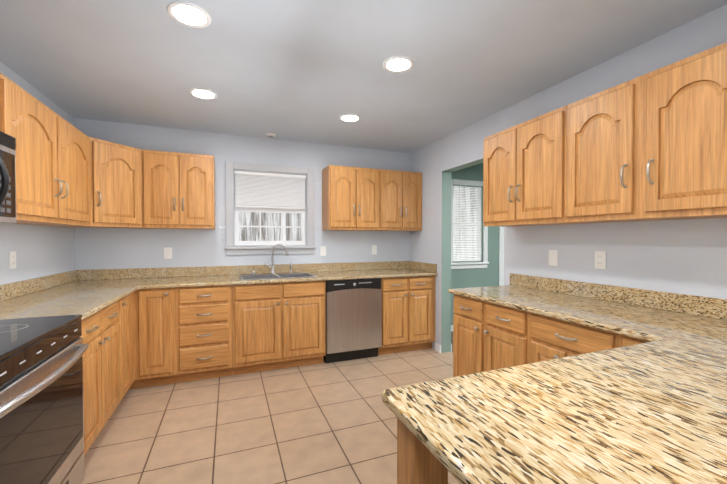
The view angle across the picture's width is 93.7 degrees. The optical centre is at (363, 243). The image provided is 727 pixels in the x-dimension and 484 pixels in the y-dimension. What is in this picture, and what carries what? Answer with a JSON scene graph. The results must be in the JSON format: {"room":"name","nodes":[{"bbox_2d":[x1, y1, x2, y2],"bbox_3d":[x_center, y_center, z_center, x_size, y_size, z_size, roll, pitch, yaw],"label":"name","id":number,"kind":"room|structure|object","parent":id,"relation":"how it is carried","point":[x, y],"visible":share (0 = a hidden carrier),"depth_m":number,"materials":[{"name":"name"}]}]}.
{"room":"kitchen","nodes":[
{"label":"kitchen","id":0,"kind":"room"},
{"bbox_2d":[0,61,74,284],"bbox_3d":[-1.581,0.080,0.158,0.130,2.430,6.510,0,1,-22],"label":"wall","id":1,"kind":"structure","parent":0,"point":[41,251],"depth_m":2.54,"materials":[{"name":"grey paint"}]},
{"bbox_2d":[0,131,16,223],"bbox_3d":[-1.654,-0.287,1.186,0.491,0.407,0.765,0,1,-22],"label":"microwave","id":2,"kind":"object","parent":1,"relation":"attached to","point":[8,213],"visible":1,"depth_m":1.53,"materials":[{"name":"black metal"}]},
{"bbox_2d":[9,251,15,268],"bbox_3d":[-2.346,0.112,2.281,0.008,0.115,0.072,0,1,-22],"label":"electrical outlet plate","id":3,"kind":"object","parent":1,"relation":"attached to","point":[12,255],"depth_m":2.27,"materials":[{"name":"white plastic"}]},
{"bbox_2d":[0,73,90,225],"bbox_3d":[-2.105,-0.492,2.140,0.357,0.720,1.200,0,1,-22],"label":"upper cabinet","id":4,"kind":"object","parent":1,"relation":"attached to","point":[53,178],"visible":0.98,"depth_m":2.07,"materials":[{"name":"brown wood"}]},
{"bbox_2d":[55,137,148,228],"bbox_3d":[-2.322,-0.504,3.028,0.608,0.720,0.610,0,1,-22],"label":"upper cabinet","id":5,"kind":"object","parent":1,"relation":"attached to","point":[116,185],"visible":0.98,"depth_m":2.92,"materials":[{"name":"brown wood"}]},
{"bbox_2d":[82,331,459,483],"bbox_3d":[1.640,1.307,1.519,7.110,0.060,6.640,0,1,-22],"label":"floor","id":6,"kind":"structure","parent":0,"point":[328,423],"depth_m":2.33,"materials":[{"name":"beige tile"}]},
{"bbox_2d":[0,314,88,483],"bbox_3d":[-1.541,0.825,1.254,0.695,0.912,0.862,0,1,-22],"label":"range","id":7,"kind":"object","parent":6,"relation":"on","point":[41,405],"visible":1,"depth_m":1.38,"materials":[{"name":"black metal"}]},
{"bbox_2d":[81,292,133,454],"bbox_3d":[-1.965,0.830,2.211,0.657,0.874,1.221,0,1,-22],"label":"base cabinet","id":8,"kind":"object","parent":6,"relation":"on","point":[108,355],"visible":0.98,"depth_m":2.17,"materials":[{"name":"brown wood"}]},
{"bbox_2d":[128,289,139,389],"bbox_3d":[-2.307,0.819,3.047,0.639,0.874,0.620,0,1,-22],"label":"base cabinet","id":9,"kind":"object","parent":6,"relation":"on","point":[136,384],"depth_m":2.89,"materials":[{"name":"brown wood"}]},
{"bbox_2d":[0,273,143,319],"bbox_3d":[-1.954,0.328,2.179,0.660,0.130,1.170,0,1,-22],"label":"countertop","id":10,"kind":"structure","parent":9,"relation":"on","point":[86,293],"depth_m":2.36,"materials":[{"name":"beige stone"}]},
{"bbox_2d":[62,261,437,288],"bbox_3d":[-0.929,0.309,3.566,3.588,0.130,0.656,0,1,-22],"label":"countertop","id":11,"kind":"structure","parent":9,"relation":"on","point":[166,277],"depth_m":3.65,"materials":[{"name":"beige stone"}]},
{"bbox_2d":[252,243,291,274],"bbox_3d":[-0.998,0.168,3.742,0.438,0.336,0.060,0,1,-22],"label":"faucet","id":12,"kind":"object","parent":11,"relation":"on","point":[272,260],"visible":1,"depth_m":3.74,"materials":[{"name":"silver metal"}]},
{"bbox_2d":[239,273,317,279],"bbox_3d":[-0.901,0.426,3.580,0.750,0.175,0.445,0,1,-22],"label":"sink","id":13,"kind":"object","parent":11,"relation":"in","point":[271,276],"visible":0.27,"depth_m":3.69,"materials":[{"name":"silver metal"}]},
{"bbox_2d":[140,288,175,387],"bbox_3d":[-1.885,0.817,3.214,0.268,0.874,0.620,0,1,-22],"label":"base cabinet","id":14,"kind":"object","parent":6,"relation":"on","point":[157,305],"depth_m":2.93,"materials":[{"name":"brown wood"}]},
{"bbox_2d":[176,285,231,382],"bbox_3d":[-1.545,0.815,3.348,0.463,0.874,0.620,0,1,-22],"label":"base cabinet","id":15,"kind":"object","parent":6,"relation":"on","point":[183,334],"depth_m":3.07,"materials":[{"name":"brown wood"}]},
{"bbox_2d":[232,281,325,374],"bbox_3d":[-0.912,0.812,3.599,0.898,0.874,0.620,0,1,-22],"label":"base cabinet","id":16,"kind":"object","parent":6,"relation":"on","point":[275,325],"depth_m":3.31,"materials":[{"name":"brown wood"}]},
{"bbox_2d":[324,278,381,362],"bbox_3d":[-0.201,0.809,3.866,0.615,0.873,0.626,0,1,-22],"label":"dishwasher","id":17,"kind":"object","parent":6,"relation":"on","point":[353,319],"visible":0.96,"depth_m":3.58,"materials":[{"name":"silver metal"}]},
{"bbox_2d":[378,276,434,354],"bbox_3d":[0.415,0.805,4.103,0.698,0.874,0.657,0,1,-22],"label":"base cabinet","id":18,"kind":"object","parent":6,"relation":"on","point":[408,313],"visible":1,"depth_m":3.84,"materials":[{"name":"brown wood"}]},
{"bbox_2d":[397,417,447,483],"bbox_3d":[0.141,0.849,0.828,0.090,0.874,0.090,0,1,-22],"label":"base cabinet","id":19,"kind":"object","parent":6,"relation":"on","point":[418,462],"visible":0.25,"depth_m":0.79,"materials":[{"name":"brown wood"}]},
{"bbox_2d":[453,294,524,376],"bbox_3d":[1.113,0.827,2.448,0.620,0.874,0.723,0,1,-22],"label":"base cabinet","id":20,"kind":"object","parent":6,"relation":"on","point":[487,336],"depth_m":2.35,"materials":[{"name":"brown wood"}]},
{"bbox_2d":[525,311,612,363],"bbox_3d":[1.337,0.835,1.882,0.620,0.874,0.495,0,1,-22],"label":"base cabinet","id":21,"kind":"object","parent":6,"relation":"on","point":[546,338],"depth_m":1.81,"materials":[{"name":"brown wood"}]},
{"bbox_2d":[613,333,648,347],"bbox_3d":[1.519,0.841,1.422,0.620,0.874,0.495,0,1,-22],"label":"base cabinet","id":22,"kind":"object","parent":6,"relation":"on","point":[619,340],"depth_m":1.51,"materials":[{"name":"brown wood"}]},
{"bbox_2d":[382,333,726,483],"bbox_3d":[0.798,0.398,0.651,1.230,0.030,1.050,0,1,-22],"label":"countertop","id":23,"kind":"structure","parent":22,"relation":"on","point":[653,410],"depth_m":0.75,"materials":[{"name":"beige stone"}]},
{"bbox_2d":[448,273,726,348],"bbox_3d":[1.411,0.335,1.649,0.646,0.130,2.455,0,1,-22],"label":"countertop","id":24,"kind":"structure","parent":22,"relation":"on","point":[610,308],"depth_m":1.87,"materials":[{"name":"beige stone"}]},
{"bbox_2d":[73,118,498,324],"bbox_3d":[0.377,0.021,4.503,6.970,2.430,0.130,0,1,-22],"label":"wall","id":25,"kind":"structure","parent":0,"point":[110,248],"depth_m":3.72,"materials":[{"name":"grey paint"}]},
{"bbox_2d":[164,248,171,258],"bbox_3d":[-2.001,0.100,3.487,0.072,0.115,0.008,0,1,-22],"label":"electrical outlet plate","id":26,"kind":"object","parent":25,"relation":"attached to","point":[167,251],"depth_m":3.49,"materials":[{"name":"white plastic"}]},
{"bbox_2d":[142,150,214,228],"bbox_3d":[-1.804,-0.508,3.369,0.605,0.720,0.357,0,1,-22],"label":"upper cabinet","id":27,"kind":"object","parent":25,"relation":"attached to","point":[178,190],"visible":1,"depth_m":3.24,"materials":[{"name":"brown wood"}]},
{"bbox_2d":[224,162,315,254],"bbox_3d":[-1.054,-0.381,3.901,1.000,1.010,0.165,0,1,-22],"label":"window","id":28,"kind":"structure","parent":25,"relation":"in","point":[235,246],"depth_m":3.87,"materials":[{"name":"white wood"}]},
{"bbox_2d":[234,171,314,209],"bbox_3d":[-0.960,-0.599,3.918,0.979,0.397,0.057,0,1,-22],"label":"window blind","id":29,"kind":"object","parent":28,"relation":"attached to","point":[267,190],"visible":0.94,"depth_m":3.88,"materials":[{"name":"white plastic"}]},
{"bbox_2d":[320,246,325,255],"bbox_3d":[-0.485,0.092,4.085,0.072,0.115,0.012,0,1,-22],"label":"electrical outlet plate","id":30,"kind":"object","parent":25,"relation":"attached to","point":[322,248],"depth_m":4.08,"materials":[{"name":"white plastic"}]},
{"bbox_2d":[322,165,421,230],"bbox_3d":[0.127,-0.519,4.133,1.198,0.720,0.357,0,1,-22],"label":"upper cabinet","id":31,"kind":"object","parent":25,"relation":"attached to","point":[360,199],"visible":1,"depth_m":3.98,"materials":[{"name":"brown wood"}]},
{"bbox_2d":[371,245,376,253],"bbox_3d":[0.133,0.082,4.332,0.072,0.115,0.008,0,1,-22],"label":"electrical outlet plate","id":32,"kind":"object","parent":25,"relation":"attached to","point":[373,247],"depth_m":4.33,"materials":[{"name":"white plastic"}]},
{"bbox_2d":[451,179,503,285],"bbox_3d":[2.006,0.163,5.101,1.822,2.130,0.120,0,1,-22],"label":"window","id":33,"kind":"structure","parent":25,"relation":"in","point":[472,264],"depth_m":4.96,"materials":[{"name":"white wood"}]},
{"bbox_2d":[453,186,481,260],"bbox_3d":[1.485,-0.285,4.892,0.520,1.066,0.022,0,1,-22],"label":"blinds","id":34,"kind":"object","parent":33,"relation":"attached to","point":[465,249],"visible":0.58,"depth_m":4.89,"materials":[{"name":"white plastic"}]},
{"bbox_2d":[0,0,726,152],"bbox_3d":[1.640,-1.193,1.485,7.110,0.080,6.640,0,1,-22],"label":"ceiling","id":35,"kind":"structure","parent":0,"point":[310,71],"depth_m":2.13,"materials":[{"name":"grey paint"}]},
{"bbox_2d":[167,1,210,27],"bbox_3d":[-0.880,-1.153,1.725,0.199,0.006,0.199,0,1,23],"label":"recessed light","id":36,"kind":"object","parent":35,"relation":"in","point":[190,14],"depth_m":1.72,"materials":[{"name":"white plastic"}]},
{"bbox_2d":[189,88,216,99],"bbox_3d":[-1.252,-1.165,2.664,0.199,0.006,0.199,0,1,23],"label":"recessed light","id":37,"kind":"object","parent":35,"relation":"in","point":[205,94],"depth_m":2.66,"materials":[{"name":"white plastic"}]},
{"bbox_2d":[266,133,275,136],"bbox_3d":[-1.004,-1.171,3.698,0.100,0.022,0.100,0,1,-22],"label":"detector","id":38,"kind":"object","parent":35,"relation":"attached to","point":[270,135],"visible":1,"depth_m":3.67,"materials":[{"name":"white plastic"}]},
{"bbox_2d":[339,114,359,121],"bbox_3d":[-0.128,-1.173,3.195,0.199,0.006,0.199,0,1,23],"label":"recessed light","id":39,"kind":"object","parent":35,"relation":"in","point":[347,117],"depth_m":3.19,"materials":[{"name":"white plastic"}]},
{"bbox_2d":[383,57,413,72],"bbox_3d":[0.227,-1.159,2.217,0.199,0.006,0.199,0,1,23],"label":"recessed light","id":40,"kind":"object","parent":35,"relation":"in","point":[395,64],"depth_m":2.21,"materials":[{"name":"white plastic"}]},
{"bbox_2d":[410,4,726,352],"bbox_3d":[1.854,0.061,1.587,0.130,2.430,6.380,0,1,-22],"label":"wall","id":41,"kind":"structure","parent":0,"point":[686,256],"depth_m":2.27,"materials":[{"name":"grey paint"}]},
{"bbox_2d":[435,325,452,352],"bbox_3d":[1.443,1.194,4.483,1.514,0.085,0.720,0,1,-22],"label":"baseboard","id":42,"kind":"structure","parent":41,"relation":"attached to","point":[437,347],"depth_m":3.93,"materials":[{"name":"white wood"}]},
{"bbox_2d":[549,250,557,265],"bbox_3d":[1.405,0.108,2.528,0.012,0.115,0.072,0,1,-22],"label":"electrical outlet plate","id":43,"kind":"object","parent":41,"relation":"attached to","point":[553,254],"depth_m":2.52,"materials":[{"name":"white plastic"}]},
{"bbox_2d":[595,251,605,268],"bbox_3d":[1.534,0.108,2.208,0.008,0.115,0.072,0,1,-22],"label":"electrical outlet plate","id":44,"kind":"object","parent":41,"relation":"attached to","point":[600,259],"depth_m":2.20,"materials":[{"name":"white plastic"}]},
{"bbox_2d":[483,42,726,226],"bbox_3d":[1.534,-0.486,1.722,0.357,0.720,2.380,0,1,-22],"label":"upper cabinet","id":45,"kind":"object","parent":41,"relation":"attached to","point":[651,146],"visible":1,"depth_m":1.78,"materials":[{"name":"brown wood"}]},
{"label":"outside","id":46,"kind":"structure","parent":0,"visible":0},
{"bbox_2d":[238,212,301,240],"bbox_3d":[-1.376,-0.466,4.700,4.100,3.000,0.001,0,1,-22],"label":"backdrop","id":47,"kind":"structure","parent":46,"point":[267,233],"depth_m":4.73,"materials":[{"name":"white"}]},
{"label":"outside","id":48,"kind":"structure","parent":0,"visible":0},
{"bbox_2d":[453,186,476,259],"bbox_3d":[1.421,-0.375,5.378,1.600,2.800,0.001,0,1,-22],"label":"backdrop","id":49,"kind":"structure","parent":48,"point":[464,218],"depth_m":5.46,"materials":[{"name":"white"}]}
]}

